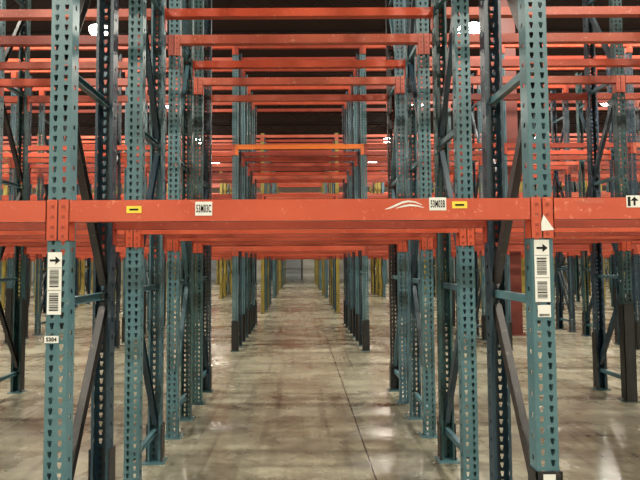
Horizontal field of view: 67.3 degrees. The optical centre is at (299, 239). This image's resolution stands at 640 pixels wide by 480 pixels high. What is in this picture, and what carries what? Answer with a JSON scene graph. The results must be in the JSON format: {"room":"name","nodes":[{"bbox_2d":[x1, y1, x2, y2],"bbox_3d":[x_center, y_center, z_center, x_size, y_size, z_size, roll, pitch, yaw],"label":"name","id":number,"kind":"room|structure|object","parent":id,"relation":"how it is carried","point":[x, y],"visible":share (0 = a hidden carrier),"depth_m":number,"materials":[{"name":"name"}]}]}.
{"room":"warehouse","nodes":[
{"label":"warehouse","id":0,"kind":"room"},
{"bbox_2d":[31,184,590,280],"bbox_3d":[-0.005,-0.881,44.187,54.000,9.400,0.200,0,-3,0],"label":"wall","id":1,"kind":"structure","parent":0,"point":[308,264],"depth_m":43.95,"materials":[{"name":"grey"}]},
{"bbox_2d":[211,260,215,279],"bbox_3d":[-7.489,2.073,43.902,2.840,3.150,0.098,0,-3,0],"label":"door","id":2,"kind":"structure","parent":1,"relation":"in","point":[213,262],"depth_m":43.85,"materials":[{"name":"paint"}]},
{"bbox_2d":[271,259,302,279],"bbox_3d":[-1.189,2.040,43.902,2.840,3.150,0.098,0,-3,0],"label":"door","id":3,"kind":"structure","parent":1,"relation":"in","point":[297,273],"depth_m":43.85,"materials":[{"name":"paint"}]},
{"bbox_2d":[346,259,370,278],"bbox_3d":[5.511,2.005,43.902,2.840,3.150,0.098,0,-3,0],"label":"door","id":4,"kind":"structure","parent":1,"relation":"in","point":[369,264],"depth_m":43.85,"materials":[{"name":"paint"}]},
{"bbox_2d":[0,278,639,479],"bbox_3d":[0.013,2.498,17.404,54.000,0.200,53.000,0,-3,0],"label":"floor","id":5,"kind":"structure","parent":0,"point":[300,399],"depth_m":5.38,"materials":[{"name":"concrete"}]},
{"bbox_2d":[90,258,435,288],"bbox_3d":[0.103,0.138,30.160,49.808,5.680,0.633,0,-3,0],"label":"rack","id":6,"kind":"object","parent":5,"relation":"on","point":[339,258],"visible":0.02,"depth_m":29.78,"materials":[{"name":"metal"}]},
{"bbox_2d":[43,257,555,288],"bbox_3d":[0.103,0.090,29.106,49.808,5.680,0.633,0,-3,0],"label":"rack","id":7,"kind":"object","parent":5,"relation":"on","point":[554,257],"visible":0.02,"depth_m":29.23,"materials":[{"name":"metal"}]},
{"bbox_2d":[0,182,607,294],"bbox_3d":[0.102,-0.104,24.872,49.808,5.680,0.633,0,-3,0],"label":"rack","id":8,"kind":"object","parent":5,"relation":"on","point":[370,186],"visible":0.06,"depth_m":24.69,"materials":[{"name":"metal"}]},
{"bbox_2d":[2,181,617,294],"bbox_3d":[0.101,-0.152,23.818,45.100,5.680,0.633,0,-3,0],"label":"rack","id":9,"kind":"object","parent":5,"relation":"on","point":[373,183],"visible":0.1,"depth_m":23.91,"materials":[{"name":"metal"}]},
{"bbox_2d":[2,141,624,310],"bbox_3d":[0.100,-0.490,16.422,35.684,5.680,0.633,0,-3,0],"label":"rack","id":10,"kind":"object","parent":5,"relation":"on","point":[608,183],"visible":0.07,"depth_m":16.24,"materials":[{"name":"orange metal"}]},
{"bbox_2d":[43,258,590,282],"bbox_3d":[0.105,0.477,37.555,49.808,5.680,0.633,0,-3,0],"label":"rack","id":11,"kind":"object","parent":5,"relation":"on","point":[590,258],"visible":0.02,"depth_m":37.40,"materials":[{"name":"metal"}]},
{"bbox_2d":[1,149,637,308],"bbox_3d":[0.100,-0.442,17.476,35.684,5.680,0.633,0,-3,0],"label":"rack","id":12,"kind":"object","parent":5,"relation":"on","point":[5,187],"visible":0.06,"depth_m":17.29,"materials":[{"name":"orange metal"}]},
{"bbox_2d":[0,0,639,479],"bbox_3d":[0.096,-1.119,2.684,16.852,5.680,0.633,0,-3,0],"label":"rack","id":13,"kind":"object","parent":5,"relation":"on","point":[539,216],"visible":1,"depth_m":2.38,"materials":[{"name":"metal"}]},
{"bbox_2d":[0,0,639,479],"bbox_3d":[0.097,-1.071,3.738,16.852,5.680,0.633,0,-3,0],"label":"rack","id":14,"kind":"object","parent":5,"relation":"on","point":[154,441],"visible":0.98,"depth_m":3.76,"materials":[{"name":"teal metal"}]},
{"bbox_2d":[0,0,639,404],"bbox_3d":[0.097,-0.974,5.846,21.560,5.680,0.633,0,-3,0],"label":"rack","id":15,"kind":"object","parent":5,"relation":"on","point":[395,85],"visible":0.84,"depth_m":5.83,"materials":[{"name":"metal"}]},
{"bbox_2d":[0,0,639,439],"bbox_3d":[-1.080,-1.016,4.792,19.206,5.680,0.633,0,-3,0],"label":"rack","id":16,"kind":"object","parent":5,"relation":"on","point":[418,44],"visible":0.84,"depth_m":4.55,"materials":[{"name":"teal metal"}]},
{"bbox_2d":[0,44,639,351],"bbox_3d":[0.098,-0.829,9.026,26.268,5.680,0.633,0,-3,0],"label":"rack","id":17,"kind":"object","parent":5,"relation":"on","point":[362,153],"visible":0.52,"depth_m":8.83,"materials":[{"name":"metal"}]},
{"bbox_2d":[0,84,639,334],"bbox_3d":[0.098,-0.732,11.134,26.268,5.680,0.633,0,-3,0],"label":"rack","id":18,"kind":"object","parent":5,"relation":"on","point":[39,172],"visible":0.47,"depth_m":10.95,"materials":[{"name":"metal"}]},
{"bbox_2d":[0,100,639,328],"bbox_3d":[0.099,-0.684,12.188,30.976,5.680,0.633,0,-3,0],"label":"rack","id":19,"kind":"object","parent":5,"relation":"on","point":[574,177],"visible":0.25,"depth_m":12.01,"materials":[{"name":"metal"}]},
{"bbox_2d":[1,131,638,314],"bbox_3d":[0.099,-0.539,15.368,35.684,5.680,0.633,0,-3,0],"label":"rack","id":20,"kind":"object","parent":5,"relation":"on","point":[336,195],"visible":0.2,"depth_m":15.19,"materials":[{"name":"metal"}]},
{"bbox_2d":[32,257,607,284],"bbox_3d":[0.104,0.332,34.394,49.808,5.680,0.633,0,-3,0],"label":"rack","id":21,"kind":"object","parent":5,"relation":"on","point":[217,260],"visible":0.02,"depth_m":34.03,"materials":[{"name":"metal"}]},
{"bbox_2d":[31,258,608,283],"bbox_3d":[0.104,0.380,35.447,49.808,5.680,0.633,0,-3,0],"label":"rack","id":22,"kind":"object","parent":5,"relation":"on","point":[607,258],"visible":0.02,"depth_m":35.15,"materials":[{"name":"metal"}]},
{"bbox_2d":[2,155,638,305],"bbox_3d":[0.100,-0.394,18.530,40.392,5.680,0.633,0,-3,0],"label":"rack","id":23,"kind":"object","parent":5,"relation":"on","point":[83,279],"visible":0.12,"depth_m":18.64,"materials":[{"name":"orange metal"}]},
{"bbox_2d":[32,190,608,289],"bbox_3d":[0.102,0.042,28.052,49.808,5.680,0.633,0,-3,0],"label":"rack","id":24,"kind":"object","parent":5,"relation":"on","point":[320,273],"visible":0.05,"depth_m":27.87,"materials":[{"name":"metal"}]},
{"bbox_2d":[2,67,639,342],"bbox_3d":[0.098,-0.781,10.080,26.268,5.680,0.633,0,-3,0],"label":"rack","id":25,"kind":"object","parent":5,"relation":"on","point":[582,159],"visible":0.44,"depth_m":9.90,"materials":[{"name":"metal"}]},
{"bbox_2d":[6,171,638,298],"bbox_3d":[0.101,-0.248,21.710,45.100,5.680,0.633,0,-3,0],"label":"rack","id":26,"kind":"object","parent":5,"relation":"on","point":[383,282],"visible":0.13,"depth_m":21.51,"materials":[{"name":"metal"}]},
{"bbox_2d":[31,257,614,286],"bbox_3d":[0.103,0.186,31.213,49.808,5.680,0.633,0,-3,0],"label":"rack","id":27,"kind":"object","parent":5,"relation":"on","point":[565,257],"visible":0.02,"depth_m":31.34,"materials":[{"name":"metal"}]},
{"bbox_2d":[30,178,625,296],"bbox_3d":[0.101,-0.200,22.764,45.100,5.680,0.633,0,-3,0],"label":"rack","id":28,"kind":"object","parent":5,"relation":"on","point":[377,183],"visible":0.06,"depth_m":22.88,"materials":[{"name":"metal"}]},
{"bbox_2d":[389,114,394,292],"bbox_3d":[4.610,-1.848,23.366,0.460,8.980,0.400,0,-3,0],"label":"steel column","id":29,"kind":"structure","parent":5,"relation":"on","point":[389,114],"depth_m":23.38,"materials":[{"name":"metal"}]},
{"bbox_2d":[501,0,526,335],"bbox_3d":[4.607,-2.428,10.682,0.460,8.980,0.400,0,-3,0],"label":"steel column","id":30,"kind":"structure","parent":5,"relation":"on","point":[507,24],"depth_m":10.49,"materials":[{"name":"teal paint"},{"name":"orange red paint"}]},
{"bbox_2d":[0,0,639,173],"bbox_3d":[-0.035,-6.692,17.825,54.000,0.200,53.000,0,-3,0],"label":"ceiling","id":31,"kind":"structure","parent":0,"point":[634,22],"depth_m":17.00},
{"bbox_2d":[89,20,107,34],"bbox_3d":[-5.783,-6.307,13.982,0.680,0.820,0.680,0,-3,0],"label":"light","id":32,"kind":"object","parent":31,"relation":"hanging from","point":[93,26],"visible":0.19,"depth_m":13.72,"materials":[{"name":"metal"}]},
{"bbox_2d":[1,0,639,172],"bbox_3d":[-0.033,-6.325,17.507,53.900,0.558,50.500,0,-3,0],"label":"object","id":33,"kind":"structure","parent":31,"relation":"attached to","point":[303,123],"depth_m":19.55,"materials":[{"name":"metal"}]},
{"bbox_2d":[458,18,479,32],"bbox_3d":[4.947,-6.364,13.982,0.680,0.820,0.680,0,-3,0],"label":"light","id":34,"kind":"object","parent":31,"relation":"hanging from","point":[473,22],"visible":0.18,"depth_m":13.70,"materials":[{"name":"metal"}]},
{"bbox_2d":[602,186,607,278],"bbox_3d":[27.089,-2.239,17.614,0.200,9.400,53.400,0,-3,0],"label":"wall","id":35,"kind":"structure","parent":0,"point":[603,187],"depth_m":42.44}
]}

